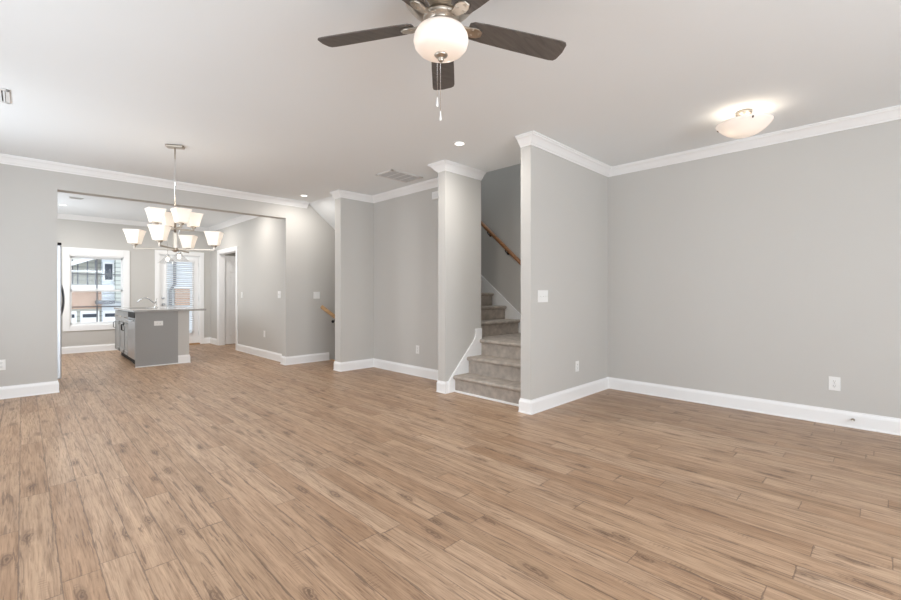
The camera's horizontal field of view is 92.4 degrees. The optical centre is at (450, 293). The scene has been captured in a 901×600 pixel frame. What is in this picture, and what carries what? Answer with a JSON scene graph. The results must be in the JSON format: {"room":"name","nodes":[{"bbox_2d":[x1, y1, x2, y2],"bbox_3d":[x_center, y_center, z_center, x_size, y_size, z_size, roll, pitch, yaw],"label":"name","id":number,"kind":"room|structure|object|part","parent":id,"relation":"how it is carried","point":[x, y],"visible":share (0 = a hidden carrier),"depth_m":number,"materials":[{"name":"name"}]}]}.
{"room":"empty living room","nodes":[
{"label":"empty living room","id":0,"kind":"room"},
{"bbox_2d":[57,219,235,346],"bbox_3d":[-6.535,-0.180,9.392,5.050,2.700,0.140,0,0,-45],"label":"wall","id":1,"kind":"structure","parent":0,"point":[71,233],"depth_m":9.06,"materials":[{"name":"paint"}]},
{"bbox_2d":[63,247,129,331],"bbox_3d":[-7.164,-0.083,8.754,1.050,1.635,0.160,0,0,-45],"label":"window","id":2,"kind":"structure","parent":1,"relation":"in","point":[69,253],"depth_m":8.66,"materials":[{"name":"wood"}]},
{"bbox_3d":[-7.185,-0.388,8.775,0.826,0.695,0.030,0,0,-45],"label":"sash","id":3,"kind":"part","parent":2,"relation":"part of","materials":[{"name":"white plastic"}]},
{"bbox_3d":[-7.164,0.268,8.754,0.826,0.695,0.030,0,0,-45],"label":"sash","id":4,"kind":"part","parent":2,"relation":"part of","materials":[{"name":"white plastic"}]},
{"bbox_2d":[155,250,203,344],"bbox_3d":[-6.128,0.110,9.769,0.960,2.120,0.178,0,0,-45],"label":"door","id":5,"kind":"structure","parent":1,"relation":"in","point":[196,336],"depth_m":9.94,"materials":[{"name":"wood"}]},
{"bbox_2d":[165,259,194,331],"bbox_3d":[-6.090,0.058,9.731,0.564,1.625,0.069,0,0,-45],"label":"window blind","id":6,"kind":"object","parent":1,"relation":"attached to","point":[170,260],"visible":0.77,"depth_m":9.73,"materials":[{"name":"white plastic"}]},
{"bbox_2d":[0,163,334,386],"bbox_3d":[-3.413,0.620,6.436,6.420,4.300,0.155,0,0,-45],"label":"wall","id":7,"kind":"structure","parent":0,"point":[28,196],"depth_m":5.09,"materials":[{"name":"paint"}]},
{"bbox_2d":[0,359,5,369],"bbox_3d":[-4.969,0.791,4.775,0.072,0.117,0.010,0,0,-45],"label":"wall outlet","id":8,"kind":"object","parent":7,"relation":"attached to","point":[2,362],"visible":1,"depth_m":4.79,"materials":[{"name":"white plastic"}]},
{"bbox_2d":[0,153,308,207],"bbox_3d":[-0.583,-1.484,2.306,4.420,0.092,9.695,0,0,-45],"label":"trim","id":9,"kind":"structure","parent":7,"relation":"attached to","point":[4,158],"depth_m":5.61,"materials":[{"name":"wood"}]},
{"bbox_2d":[57,213,258,231],"bbox_3d":[-5.468,-1.484,7.429,3.600,0.092,4.150,0,0,-45],"label":"trim","id":10,"kind":"structure","parent":7,"relation":"attached to","point":[242,218],"depth_m":8.88,"materials":[{"name":"wood"}]},
{"bbox_2d":[313,292,319,298],"bbox_3d":[-2.297,0.030,7.420,0.118,0.118,0.018,0,0,-45],"label":"light switch","id":11,"kind":"object","parent":7,"relation":"attached to","point":[316,295],"visible":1,"depth_m":7.42,"materials":[{"name":"white plastic"}]},
{"bbox_2d":[320,305,334,322],"bbox_3d":[-1.706,0.757,7.954,1.522,1.112,0.092,0,0,-45],"label":"handrail","id":12,"kind":"object","parent":7,"relation":"attached to","point":[322,307],"visible":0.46,"depth_m":7.50,"materials":[{"name":"brown wood"}]},
{"bbox_2d":[210,217,281,353],"bbox_3d":[-4.148,-0.180,8.739,0.120,2.700,4.150,0,0,-45],"label":"wall","id":13,"kind":"structure","parent":0,"point":[258,240],"depth_m":8.17,"materials":[{"name":"paint"}]},
{"bbox_2d":[0,337,328,399],"bbox_3d":[-1.954,1.101,3.978,4.830,0.138,14.000,0,0,-45],"label":"baseboard","id":14,"kind":"structure","parent":13,"relation":"attached to","point":[290,360],"depth_m":7.31,"materials":[{"name":"wood"}]},
{"bbox_2d":[217,246,237,349],"bbox_3d":[-4.788,0.098,9.371,0.138,2.145,1.280,0,0,-45],"label":"trim","id":15,"kind":"structure","parent":13,"relation":"attached to","point":[221,253],"depth_m":9.74,"materials":[{"name":"wood"}]},
{"bbox_2d":[225,256,235,343],"bbox_3d":[-4.834,0.149,10.115,0.815,2.018,0.099,0,0,-45],"label":"door","id":16,"kind":"structure","parent":13,"relation":"in","point":[230,261],"depth_m":9.91,"materials":[{"name":"wood"}]},
{"bbox_3d":[-4.964,-0.625,10.001,0.270,0.270,0.008,0,0,-45],"label":"panel","id":17,"kind":"part","parent":16,"relation":"part of","materials":[{"name":"wood"}]},
{"bbox_3d":[-4.964,-0.080,10.001,0.270,0.600,0.008,0,0,-45],"label":"panel","id":18,"kind":"part","parent":16,"relation":"part of","materials":[{"name":"wood"}]},
{"bbox_3d":[-4.964,0.670,10.001,0.270,0.600,0.008,0,0,-45],"label":"panel","id":19,"kind":"part","parent":16,"relation":"part of","materials":[{"name":"wood"}]},
{"bbox_2d":[309,196,334,229],"bbox_3d":[-1.421,-0.803,7.616,1.830,1.455,0.975,0,0,-45],"label":"ceiling","id":20,"kind":"structure","parent":0,"point":[325,207],"depth_m":7.24,"materials":[{"name":"paint"}]},
{"bbox_2d":[335,198,373,361],"bbox_3d":[-1.054,0.620,7.174,1.830,4.300,0.170,0,0,-45],"label":"wall","id":21,"kind":"structure","parent":0,"point":[354,219],"depth_m":6.62,"materials":[{"name":"paint"}]},
{"bbox_2d":[374,187,437,369],"bbox_3d":[-0.460,-0.180,6.235,0.170,2.700,2.000,0,0,-45],"label":"wall","id":22,"kind":"structure","parent":0,"point":[406,226],"depth_m":6.30,"materials":[{"name":"paint"}]},
{"bbox_2d":[333,358,448,393],"bbox_3d":[-0.753,1.101,5.979,0.608,0.138,2.326,0,0,-45],"label":"baseboard","id":23,"kind":"structure","parent":22,"relation":"attached to","point":[442,387],"depth_m":6.45,"materials":[{"name":"wood"}]},
{"bbox_2d":[330,159,485,202],"bbox_3d":[-0.690,-1.484,5.978,2.426,0.092,0.729,0,0,42],"label":"trim","id":24,"kind":"structure","parent":22,"relation":"attached to","point":[443,165],"depth_m":6.01,"materials":[{"name":"wood"}]},
{"bbox_2d":[432,191,437,199],"bbox_3d":[-0.184,-1.320,5.804,0.046,0.100,0.150,0,0,-45],"label":"door chime","id":25,"kind":"object","parent":22,"relation":"attached to","point":[434,194],"visible":0.59,"depth_m":5.80,"materials":[{"name":"white plastic"}]},
{"bbox_2d":[0,343,900,599],"bbox_3d":[-1.467,1.270,4.475,6.420,0.200,14.220,0,0,-45],"label":"floor","id":26,"kind":"structure","parent":0,"point":[227,473],"depth_m":2.56,"materials":[{"name":"brown wood"}]},
{"bbox_2d":[57,242,64,378],"bbox_3d":[-5.348,0.273,5.372,0.815,1.795,0.900,0,0,-45],"label":"refrigerator","id":27,"kind":"object","parent":26,"relation":"on","point":[60,291],"visible":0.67,"depth_m":5.29,"materials":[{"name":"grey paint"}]},
{"bbox_3d":[-4.957,0.228,5.443,0.060,1.645,0.444,0,0,-45],"label":"door","id":28,"kind":"part","parent":27,"relation":"part of","materials":[{"name":"silver metal"}]},
{"bbox_3d":[-5.045,0.085,5.602,0.060,0.459,0.020,0,0,-45],"label":"handle","id":29,"kind":"part","parent":27,"relation":"part of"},
{"bbox_2d":[125,312,134,363],"bbox_3d":[-5.010,0.736,7.207,0.606,0.868,0.592,0,0,-45],"label":"dishwasher","id":30,"kind":"object","parent":26,"relation":"on","point":[131,315],"visible":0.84,"depth_m":7.01,"materials":[{"name":"silver metal"}]},
{"bbox_3d":[-5.175,0.725,7.043,0.050,0.660,0.592,0,0,-45],"label":"door","id":31,"kind":"part","parent":30,"relation":"part of","materials":[{"name":"silver metal"}]},
{"bbox_3d":[-5.176,0.348,7.042,0.054,0.088,0.592,0,0,-45],"label":"control panel","id":32,"kind":"part","parent":30,"relation":"part of","materials":[{"name":"black plastic"}]},
{"bbox_2d":[113,310,190,367],"bbox_3d":[-5.442,0.733,7.803,0.791,0.875,2.164,0,0,-45],"label":"kitchen island","id":33,"kind":"object","parent":26,"relation":"on","point":[167,343],"visible":0.93,"depth_m":7.08,"materials":[{"name":"grey paint"}]},
{"bbox_3d":[-6.279,0.785,8.148,0.022,0.540,0.494,0,0,-45],"label":"cabinet door","id":34,"kind":"part","parent":33,"relation":"part of","materials":[{"name":"grey paint"}]},
{"bbox_3d":[-6.279,0.410,8.149,0.020,0.190,0.494,0,0,-45],"label":"drawer","id":35,"kind":"part","parent":33,"relation":"part of","materials":[{"name":"grey paint"}]},
{"bbox_3d":[-5.926,0.410,7.794,0.020,0.190,0.494,0,0,-45],"label":"drawer","id":36,"kind":"part","parent":33,"relation":"part of","materials":[{"name":"grey paint"}]},
{"bbox_3d":[-5.927,0.785,7.793,0.022,0.540,0.494,0,0,-45],"label":"cabinet door","id":37,"kind":"part","parent":33,"relation":"part of","materials":[{"name":"grey paint"}]},
{"bbox_3d":[-5.574,0.410,7.439,0.020,0.190,0.494,0,0,-45],"label":"drawer","id":38,"kind":"part","parent":33,"relation":"part of","materials":[{"name":"grey paint"}]},
{"bbox_3d":[-5.575,0.785,7.438,0.022,0.540,0.494,0,0,-45],"label":"cabinet door","id":39,"kind":"part","parent":33,"relation":"part of","materials":[{"name":"grey paint"}]},
{"bbox_3d":[-4.741,1.161,6.981,0.587,0.018,0.010,0,0,-45],"label":"shoe moulding","id":40,"kind":"part","parent":33,"relation":"part of","materials":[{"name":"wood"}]},
{"bbox_3d":[-4.750,0.733,6.993,0.583,0.875,0.020,0,0,-45],"label":"panel","id":41,"kind":"part","parent":33,"relation":"part of","materials":[{"name":"grey paint"}]},
{"bbox_2d":[154,321,162,325],"bbox_3d":[-4.727,0.483,6.994,0.122,0.075,0.010,0,0,-45],"label":"wall outlet","id":42,"kind":"object","parent":33,"relation":"attached to","point":[156,323],"visible":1,"depth_m":6.99,"materials":[{"name":"white plastic"}]},
{"bbox_2d":[114,306,205,311],"bbox_3d":[-5.283,0.279,7.803,1.034,0.032,1.980,0,0,-45],"label":"island countertop","id":43,"kind":"structure","parent":33,"relation":"on","point":[164,308],"depth_m":7.42,"materials":[{"name":"stone"}]},
{"bbox_2d":[137,297,157,307],"bbox_3d":[-5.479,0.163,7.806,0.313,0.199,0.060,0,0,-45],"label":"faucet","id":44,"kind":"object","parent":43,"relation":"on","point":[151,300],"visible":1,"depth_m":7.85,"materials":[{"name":"silver metal"}]},
{"bbox_3d":[-5.489,0.133,7.796,0.285,0.139,0.030,0,0,-45],"label":"spout","id":45,"kind":"part","parent":44,"relation":"part of","materials":[{"name":"silver metal"}]},
{"bbox_3d":[-5.145,1.101,7.936,0.182,0.138,1.926,0,0,-45],"label":"knee wall baseboard","id":46,"kind":"part","parent":33,"relation":"part of","materials":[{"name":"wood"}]},
{"bbox_2d":[448,275,520,406],"bbox_3d":[0.198,-0.030,6.033,1.658,2.400,3.203,0,0,-45],"label":"staircase","id":47,"kind":"structure","parent":26,"relation":"on","point":[490,368],"depth_m":5.21,"materials":[{"name":"carpet"}]},
{"bbox_3d":[0.419,1.159,4.759,0.016,0.022,1.050,0,0,-45],"label":"shoe moulding","id":48,"kind":"part","parent":47,"relation":"part of","materials":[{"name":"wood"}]},
{"bbox_2d":[0,0,900,227],"bbox_3d":[-1.478,-1.640,4.485,6.420,0.220,14.250,0,0,-45],"label":"ceiling","id":49,"kind":"structure","parent":0,"point":[253,98],"depth_m":3.16,"materials":[{"name":"paint"}]},
{"bbox_2d":[0,88,10,103],"bbox_3d":[-3.487,-1.523,3.302,0.170,0.013,0.320,0,0,-45],"label":"ceiling vent","id":50,"kind":"object","parent":49,"relation":"in","point":[4,93],"visible":1,"depth_m":3.33,"materials":[{"name":"white metal"}]},
{"bbox_2d":[166,211,169,260],"bbox_3d":[-5.285,-1.047,8.068,0.320,0.964,0.320,0,0,-45],"label":"pendant light","id":51,"kind":"object","parent":49,"relation":"hanging from","point":[167,254],"visible":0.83,"depth_m":8.05,"materials":[{"name":"white"}]},
{"bbox_2d":[123,144,223,252],"bbox_3d":[-2.849,-0.977,4.466,0.729,1.104,0.729,0,0,32],"label":"chandelier","id":52,"kind":"object","parent":49,"relation":"hanging from","point":[182,216],"visible":1,"depth_m":4.42,"materials":[{"name":"white glass"}]},
{"bbox_3d":[-3.207,-0.575,4.385,0.156,0.138,0.156,0,0,-13],"label":"lamp shade","id":53,"kind":"part","parent":52,"relation":"part of","materials":[{"name":"white glass"}]},
{"bbox_3d":[-3.043,-0.480,4.431,0.393,0.060,0.052,0,0,-16],"label":"arm","id":54,"kind":"part","parent":52,"relation":"part of","materials":[{"name":"silver metal"}]},
{"bbox_3d":[-2.959,-0.781,4.334,0.156,0.138,0.156,0,0,40],"label":"lamp shade","id":55,"kind":"part","parent":52,"relation":"part of","materials":[{"name":"white glass"}]},
{"bbox_3d":[-2.768,-0.575,4.108,0.156,0.138,0.156,0,0,-13],"label":"lamp shade","id":56,"kind":"part","parent":52,"relation":"part of","materials":[{"name":"white glass"}]},
{"bbox_3d":[-2.813,-0.480,4.272,0.052,0.060,0.393,0,0,-16],"label":"arm","id":57,"kind":"part","parent":52,"relation":"part of","materials":[{"name":"silver metal"}]},
{"bbox_3d":[-2.981,-0.781,4.577,0.156,0.138,0.156,0,0,40],"label":"lamp shade","id":58,"kind":"part","parent":52,"relation":"part of","materials":[{"name":"white glass"}]},
{"bbox_3d":[-2.849,-1.190,4.466,0.013,0.640,0.013,0,0,-45],"label":"rod","id":59,"kind":"part","parent":52,"relation":"part of","materials":[{"name":"silver metal"}]},
{"bbox_3d":[-2.768,-0.688,4.407,0.052,0.056,0.198,0,0,-45],"label":"arm","id":60,"kind":"part","parent":52,"relation":"part of","materials":[{"name":"silver metal"}]},
{"bbox_3d":[-2.717,-0.781,4.356,0.156,0.138,0.156,0,0,40],"label":"lamp shade","id":61,"kind":"part","parent":52,"relation":"part of","materials":[{"name":"white glass"}]},
{"bbox_3d":[-2.790,-0.688,4.546,0.198,0.056,0.052,0,0,-45],"label":"arm","id":62,"kind":"part","parent":52,"relation":"part of","materials":[{"name":"silver metal"}]},
{"bbox_3d":[-2.930,-0.575,4.824,0.156,0.138,0.156,0,0,-13],"label":"lamp shade","id":63,"kind":"part","parent":52,"relation":"part of","materials":[{"name":"white glass"}]},
{"bbox_3d":[-2.738,-0.781,4.598,0.156,0.138,0.156,0,0,40],"label":"lamp shade","id":64,"kind":"part","parent":52,"relation":"part of","materials":[{"name":"white glass"}]},
{"bbox_3d":[-2.655,-0.480,4.502,0.393,0.060,0.052,0,0,-16],"label":"arm","id":65,"kind":"part","parent":52,"relation":"part of","materials":[{"name":"silver metal"}]},
{"bbox_3d":[-2.491,-0.575,4.547,0.156,0.138,0.156,0,0,-13],"label":"lamp shade","id":66,"kind":"part","parent":52,"relation":"part of","materials":[{"name":"white glass"}]},
{"bbox_2d":[375,169,422,182],"bbox_3d":[-0.664,-1.523,5.617,0.510,0.013,0.350,0,0,-45],"label":"ceiling vent","id":67,"kind":"object","parent":49,"relation":"in","point":[390,174],"visible":1,"depth_m":5.60,"materials":[{"name":"white metal"}]},
{"bbox_2d":[318,0,565,120],"bbox_3d":[-0.045,-1.202,2.016,1.254,0.654,1.254,0,0,-45],"label":"ceiling fan","id":68,"kind":"object","parent":49,"relation":"hanging from","point":[440,38],"visible":1,"depth_m":2.09,"materials":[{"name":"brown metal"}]},
{"bbox_3d":[-0.422,-1.298,2.172,0.524,0.046,0.134,0,0,19],"label":"blade","id":69,"kind":"part","parent":68,"relation":"part of","materials":[{"name":"brown wood"}]},
{"bbox_3d":[-0.278,-1.293,1.729,0.133,0.045,0.524,0,0,37],"label":"blade","id":70,"kind":"part","parent":68,"relation":"part of","materials":[{"name":"brown wood"}]},
{"bbox_3d":[-0.049,-1.104,2.151,0.002,0.358,0.084,0,0,-2],"label":"pull chain","id":71,"kind":"part","parent":68,"relation":"part of","materials":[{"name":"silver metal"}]},
{"bbox_3d":[-0.045,-1.198,2.050,0.260,0.131,0.260,0,0,-45],"label":"globe","id":72,"kind":"part","parent":68,"relation":"part of","materials":[{"name":"white glass"}]},
{"bbox_3d":[-0.043,-1.282,2.447,0.135,0.028,0.524,0,0,0],"label":"blade","id":73,"kind":"part","parent":68,"relation":"part of","materials":[{"name":"brown wood"}]},
{"bbox_3d":[0.186,-1.271,1.727,0.133,0.045,0.524,0,0,-36],"label":"blade","id":74,"kind":"part","parent":68,"relation":"part of","materials":[{"name":"brown wood"}]},
{"bbox_3d":[0.333,-1.266,2.170,0.524,0.046,0.134,0,0,-18],"label":"blade","id":75,"kind":"part","parent":68,"relation":"part of","materials":[{"name":"brown wood"}]},
{"bbox_2d":[453,141,465,145],"bbox_3d":[0.092,-1.527,4.406,0.132,0.006,0.132,0,0,-45],"label":"recessed light","id":76,"kind":"object","parent":49,"relation":"in","point":[458,143],"visible":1,"depth_m":4.40,"materials":[{"name":"white plastic"}]},
{"bbox_2d":[716,109,773,137],"bbox_3d":[2.467,-1.424,3.631,0.406,0.212,0.406,0,0,-45],"label":"ceiling light","id":77,"kind":"object","parent":49,"relation":"attached to","point":[745,124],"visible":1,"depth_m":3.54,"materials":[{"name":"white glass"}]},
{"bbox_2d":[438,171,480,381],"bbox_3d":[0.122,-0.180,5.319,0.635,2.700,0.120,0,0,-45],"label":"wall column","id":78,"kind":"structure","parent":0,"point":[459,196],"depth_m":5.18,"materials":[{"name":"paint"}]},
{"bbox_2d":[481,163,520,313],"bbox_3d":[0.829,-1.430,6.661,0.120,5.200,3.210,0,0,-45],"label":"wall","id":79,"kind":"structure","parent":0,"point":[500,188],"depth_m":6.60,"materials":[{"name":"paint"}]},
{"bbox_2d":[481,221,520,264],"bbox_3d":[0.627,-0.958,6.713,0.092,2.374,2.687,0,0,-45],"label":"handrail","id":80,"kind":"object","parent":79,"relation":"attached to","point":[483,225],"visible":0.42,"depth_m":6.52,"materials":[{"name":"brown wood"}]},
{"bbox_2d":[521,145,607,399],"bbox_3d":[1.347,-0.180,4.830,1.723,2.700,0.120,0,0,-45],"label":"wall","id":81,"kind":"structure","parent":0,"point":[564,203],"depth_m":4.56,"materials":[{"name":"paint"}]},
{"bbox_2d":[538,290,547,301],"bbox_3d":[0.929,0.028,4.317,0.180,0.120,0.018,0,0,-45],"label":"light switch","id":82,"kind":"object","parent":81,"relation":"attached to","point":[542,294],"visible":1,"depth_m":4.31,"materials":[{"name":"white plastic"}]},
{"bbox_2d":[575,361,578,371],"bbox_3d":[1.410,0.810,4.800,0.072,0.117,0.010,0,0,-45],"label":"wall outlet","id":83,"kind":"object","parent":81,"relation":"attached to","point":[576,362],"visible":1,"depth_m":4.79,"materials":[{"name":"white plastic"}]},
{"bbox_2d":[515,105,900,176],"bbox_3d":[1.563,-1.484,1.367,6.145,0.092,5.340,0,0,-45],"label":"trim","id":84,"kind":"structure","parent":81,"relation":"attached to","point":[533,138],"depth_m":4.26,"materials":[{"name":"wood"}]},
{"bbox_2d":[518,377,900,435],"bbox_3d":[1.556,1.101,1.374,6.145,0.138,5.358,0,0,-45],"label":"baseboard","id":85,"kind":"structure","parent":81,"relation":"attached to","point":[876,423],"depth_m":4.29,"materials":[{"name":"wood"}]},
{"bbox_2d":[608,119,900,418],"bbox_3d":[3.822,-0.180,3.538,0.120,2.700,5.440,0,0,-45],"label":"wall","id":86,"kind":"structure","parent":0,"point":[770,272],"depth_m":4.19,"materials":[{"name":"paint"}]},
{"bbox_2d":[829,376,840,390],"bbox_3d":[3.422,0.804,3.848,0.010,0.122,0.080,0,0,-45],"label":"wall outlet","id":87,"kind":"object","parent":86,"relation":"attached to","point":[834,382],"visible":1,"depth_m":3.84,"materials":[{"name":"white plastic"}]},
{"label":"outside","id":88,"kind":"structure","parent":0,"visible":0},
{"bbox_3d":[-19.854,4.270,30.661,75.000,0.200,48.500,0,0,-45],"label":"ground","id":89,"kind":"structure","parent":88,"visible":0},
{"bbox_2d":[72,258,120,322],"bbox_3d":[-17.739,-0.830,15.821,9.100,10.000,8.550,0,0,-45],"label":"townhouse","id":90,"kind":"structure","parent":89,"relation":"on","point":[85,266],"depth_m":15.55,"materials":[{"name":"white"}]},
{"bbox_3d":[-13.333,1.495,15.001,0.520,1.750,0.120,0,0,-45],"label":"garage door","id":91,"kind":"part","parent":90,"relation":"part of","materials":[{"name":"white plastic"}]},
{"bbox_3d":[-13.586,-0.780,14.440,3.050,0.060,0.060,0,0,-45],"label":"balcony rail","id":92,"kind":"part","parent":90,"relation":"part of","materials":[{"name":"white plastic"}]},
{"bbox_3d":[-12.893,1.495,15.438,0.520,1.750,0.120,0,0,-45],"label":"garage door","id":93,"kind":"part","parent":90,"relation":"part of","materials":[{"name":"white plastic"}]},
{"bbox_3d":[-12.459,-0.790,15.738,0.220,0.580,0.015,0,0,-45],"label":"pane","id":94,"kind":"part","parent":90,"relation":"part of","materials":[{"name":"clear glass"}]},
{"bbox_3d":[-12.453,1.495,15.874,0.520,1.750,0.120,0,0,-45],"label":"garage door","id":95,"kind":"part","parent":90,"relation":"part of","materials":[{"name":"white plastic"}]},
{"bbox_2d":[167,262,191,332],"bbox_3d":[-11.806,-0.830,22.832,9.000,10.000,8.153,0,0,-45],"label":"townhouse","id":96,"kind":"structure","parent":89,"relation":"on","point":[169,295],"depth_m":17.86,"materials":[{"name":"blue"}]},
{"bbox_3d":[-11.119,0.150,17.902,0.530,0.680,0.120,0,0,-45],"label":"brick panel","id":97,"kind":"part","parent":96,"relation":"part of","materials":[{"name":"brick"}]}
]}

